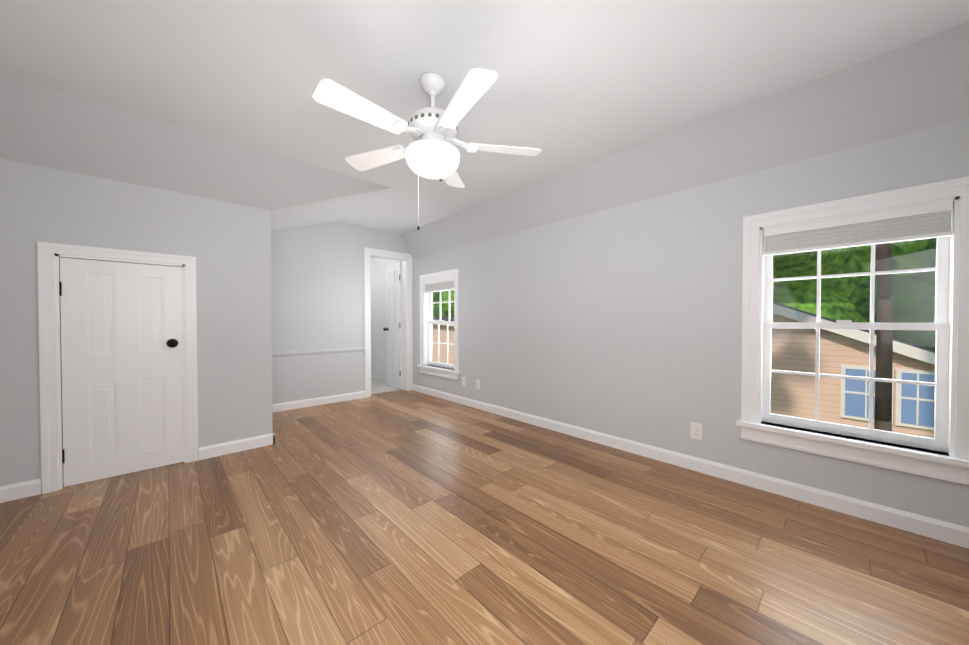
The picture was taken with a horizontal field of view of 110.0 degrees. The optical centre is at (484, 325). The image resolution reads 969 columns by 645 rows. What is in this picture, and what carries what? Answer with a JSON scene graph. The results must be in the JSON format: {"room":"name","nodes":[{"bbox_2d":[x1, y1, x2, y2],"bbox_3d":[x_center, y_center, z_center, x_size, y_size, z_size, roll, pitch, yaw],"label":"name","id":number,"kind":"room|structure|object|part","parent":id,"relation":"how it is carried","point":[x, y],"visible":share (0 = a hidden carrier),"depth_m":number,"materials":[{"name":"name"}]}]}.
{"room":"empty bedroom","nodes":[
{"label":"empty bedroom","id":0,"kind":"room"},
{"bbox_2d":[0,159,272,485],"bbox_3d":[-2.783,0.030,2.195,2.400,2.440,0.140,-1,1,-43],"label":"wall","id":1,"kind":"structure","parent":0,"point":[227,245],"depth_m":2.45,"materials":[{"name":"paint"}]},
{"bbox_2d":[0,478,41,502],"bbox_3d":[-3.125,1.008,1.785,0.981,0.095,0.014,-1,1,-43],"label":"baseboard","id":2,"kind":"structure","parent":1,"relation":"attached to","point":[25,489],"depth_m":2.06,"materials":[{"name":"white wood"}]},
{"bbox_2d":[37,241,197,493],"bbox_3d":[-2.537,0.262,2.414,0.746,1.569,0.158,-1,1,-43],"label":"door frame","id":3,"kind":"structure","parent":1,"relation":"attached to","point":[49,255],"depth_m":2.17,"materials":[{"name":"white wood"}]},
{"bbox_2d":[59,257,183,486],"bbox_3d":[-2.490,0.301,2.367,0.596,1.477,0.108,-1,1,-43],"label":"door","id":4,"kind":"structure","parent":1,"relation":"in","point":[122,366],"depth_m":2.35,"materials":[{"name":"white wood"}]},
{"bbox_2d":[199,433,271,459],"bbox_3d":[-2.037,0.994,2.797,0.487,0.095,0.014,-1,1,-43],"label":"baseboard","id":5,"kind":"structure","parent":1,"relation":"attached to","point":[205,452],"depth_m":2.78,"materials":[{"name":"white wood"}]},
{"bbox_2d":[272,433,274,444],"bbox_3d":[-2.245,0.986,3.403,0.014,0.095,1.184,-1,1,-43],"label":"baseboard","id":6,"kind":"structure","parent":1,"relation":"attached to","point":[273,434],"depth_m":2.97,"materials":[{"name":"white"}]},
{"bbox_2d":[271,222,409,403],"bbox_3d":[-1.998,-0.087,4.564,2.260,2.610,0.140,-1,1,-43],"label":"wall","id":7,"kind":"structure","parent":0,"point":[317,286],"depth_m":4.36,"materials":[{"name":"paint"}]},
{"bbox_2d":[272,347,364,356],"bbox_3d":[-2.174,0.336,4.298,1.350,0.060,0.018,-1,1,-43],"label":"trim","id":8,"kind":"structure","parent":7,"relation":"attached to","point":[309,352],"depth_m":4.33,"materials":[{"name":"paint"}]},
{"bbox_2d":[272,391,364,411],"bbox_3d":[-2.176,0.974,4.308,1.350,0.095,0.014,-1,1,-43],"label":"baseboard","id":9,"kind":"structure","parent":7,"relation":"attached to","point":[284,406],"depth_m":4.33,"materials":[{"name":"white wood"}]},
{"bbox_2d":[364,247,412,397],"bbox_3d":[-1.454,-0.043,5.071,0.766,2.108,0.176,-1,1,-43],"label":"door frame","id":10,"kind":"structure","parent":7,"relation":"attached to","point":[406,259],"depth_m":5.21,"materials":[{"name":"white wood"}]},
{"bbox_2d":[371,257,401,393],"bbox_3d":[-2.501,-0.169,5.420,2.170,2.750,1.800,-1,1,-43],"label":"wall","id":11,"kind":"structure","parent":0,"point":[378,325],"depth_m":6.25,"materials":[{"name":"white paint"}]},
{"bbox_2d":[383,261,401,388],"bbox_3d":[-1.480,-0.004,5.553,0.178,2.000,0.574,-1,1,-38],"label":"bathroom door","id":12,"kind":"structure","parent":11,"relation":"in","point":[393,329],"depth_m":5.51,"materials":[{"name":"white wood"}]},
{"bbox_2d":[0,390,968,644],"bbox_3d":[-0.906,1.155,1.853,4.660,0.200,5.620,-1,1,-43],"label":"floor","id":13,"kind":"structure","parent":0,"point":[402,517],"depth_m":1.58,"materials":[{"name":"brown wood"}]},
{"bbox_2d":[0,0,968,258],"bbox_3d":[-0.906,-1.220,1.821,4.380,0.470,5.340,-1,1,-43],"label":"ceiling","id":14,"kind":"structure","parent":0,"point":[604,104],"depth_m":1.88,"materials":[{"name":"paint"}]},
{"bbox_2d":[312,68,541,230],"bbox_3d":[-0.303,-0.944,1.827,1.148,0.783,1.182,-1,1,-43],"label":"fan","id":15,"kind":"object","parent":14,"relation":"hanging from","point":[432,123],"depth_m":1.74,"materials":[{"name":"white plastic"}]},
{"bbox_3d":[-0.305,-0.761,1.980,0.132,0.413,0.125,-1,1,-43],"label":"fan cord","id":16,"kind":"part","parent":15,"relation":"part of","materials":[{"name":"white metal"}]},
{"bbox_3d":[-0.282,-0.878,1.860,0.289,0.105,0.289,-1,1,-43],"label":"fan shade","id":17,"kind":"part","parent":15,"relation":"part of","materials":[{"name":"white glass"}]},
{"bbox_2d":[413,118,968,527],"bbox_3d":[0.748,-0.011,3.377,0.140,2.490,5.620,-1,1,-43],"label":"wall","id":18,"kind":"structure","parent":0,"point":[624,321],"depth_m":2.63,"materials":[{"name":"paint"}]},
{"bbox_2d":[417,269,459,379],"bbox_3d":[-0.606,-0.018,4.809,0.210,1.456,0.964,-1,1,-43],"label":"window","id":19,"kind":"structure","parent":18,"relation":"in","point":[454,373],"depth_m":4.86,"materials":[{"name":"white"}]},
{"bbox_3d":[-0.598,-0.036,4.816,0.119,1.221,0.722,-1,1,-43],"label":"window sash","id":20,"kind":"part","parent":19,"relation":"part of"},
{"bbox_2d":[462,377,465,385],"bbox_3d":[-0.271,0.720,4.365,0.018,0.116,0.072,-1,1,-43],"label":"electrical outlet","id":21,"kind":"object","parent":18,"relation":"attached to","point":[463,381],"visible":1,"depth_m":4.36,"materials":[{"name":"white plastic"}]},
{"bbox_2d":[476,379,479,388],"bbox_3d":[-0.083,0.723,4.171,0.009,0.116,0.072,-1,1,-43],"label":"electrical outlet","id":22,"kind":"object","parent":18,"relation":"attached to","point":[477,384],"visible":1,"depth_m":4.17,"materials":[{"name":"white plastic"}]},
{"bbox_2d":[412,384,968,548],"bbox_3d":[0.691,0.987,3.338,0.014,0.095,5.340,-1,1,-43],"label":"baseboard","id":23,"kind":"structure","parent":18,"relation":"attached to","point":[950,533],"depth_m":2.18,"materials":[{"name":"white wood"}]},
{"bbox_2d":[691,422,701,439],"bbox_3d":[1.525,0.762,2.444,0.009,0.116,0.072,-1,1,-43],"label":"electrical outlet","id":24,"kind":"object","parent":18,"relation":"attached to","point":[696,430],"visible":1,"depth_m":2.44,"materials":[{"name":"white plastic"}]},
{"bbox_2d":[736,176,968,484],"bbox_3d":[2.060,0.021,1.946,0.210,1.456,0.964,-1,1,-43],"label":"window","id":25,"kind":"structure","parent":18,"relation":"in","point":[953,466],"depth_m":1.86,"materials":[{"name":"white"}]},
{"bbox_3d":[2.068,0.003,1.953,0.119,1.221,0.722,-1,1,-43],"label":"window sash","id":26,"kind":"part","parent":25,"relation":"part of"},
{"label":"outside","id":27,"kind":"structure","parent":0,"visible":0},
{"bbox_3d":[16.552,3.642,35.890,66.630,0.300,110.000,-1,1,-43],"label":"ground","id":28,"kind":"structure","parent":27,"visible":0},
{"bbox_2d":[432,317,453,364],"bbox_3d":[-3.993,1.515,24.248,4.130,4.270,13.600,-1,1,-43],"label":"house","id":29,"kind":"structure","parent":28,"relation":"on","point":[442,337],"depth_m":20.07,"materials":[{"name":"beige"}]},
{"bbox_2d":[433,290,453,316],"bbox_3d":[-3.381,-1.944,31.613,12.355,11.031,10.665,-1,1,-43],"label":"tree","id":30,"kind":"object","parent":28,"relation":"on","point":[436,309],"depth_m":28.84,"materials":[{"name":"green plant"}]},
{"bbox_2d":[773,239,928,321],"bbox_3d":[16.225,-2.017,17.918,11.028,11.568,11.681,-1,1,-43],"label":"tree","id":31,"kind":"object","parent":28,"relation":"on","point":[912,249],"depth_m":15.37,"materials":[{"name":"green plant"}]},
{"bbox_2d":[771,302,935,437],"bbox_3d":[10.360,0.355,15.050,10.630,6.841,20.600,-1,1,-43],"label":"house","id":32,"kind":"structure","parent":28,"relation":"on","point":[834,339],"depth_m":8.86,"materials":[{"name":"beige"}]},
{"bbox_2d":[874,243,892,431],"bbox_3d":[6.728,-5.664,5.973,10.092,19.134,7.984,-1,1,-43],"label":"tree","id":33,"kind":"object","parent":28,"relation":"on","point":[883,394],"depth_m":5.89,"materials":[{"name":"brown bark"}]},
{"bbox_2d":[847,238,935,350],"bbox_3d":[22.993,-2.233,14.486,13.407,12.107,12.651,-1,1,-43],"label":"tree","id":34,"kind":"object","parent":28,"relation":"on","point":[906,301],"depth_m":13.91,"materials":[{"name":"green plant"}]}
]}

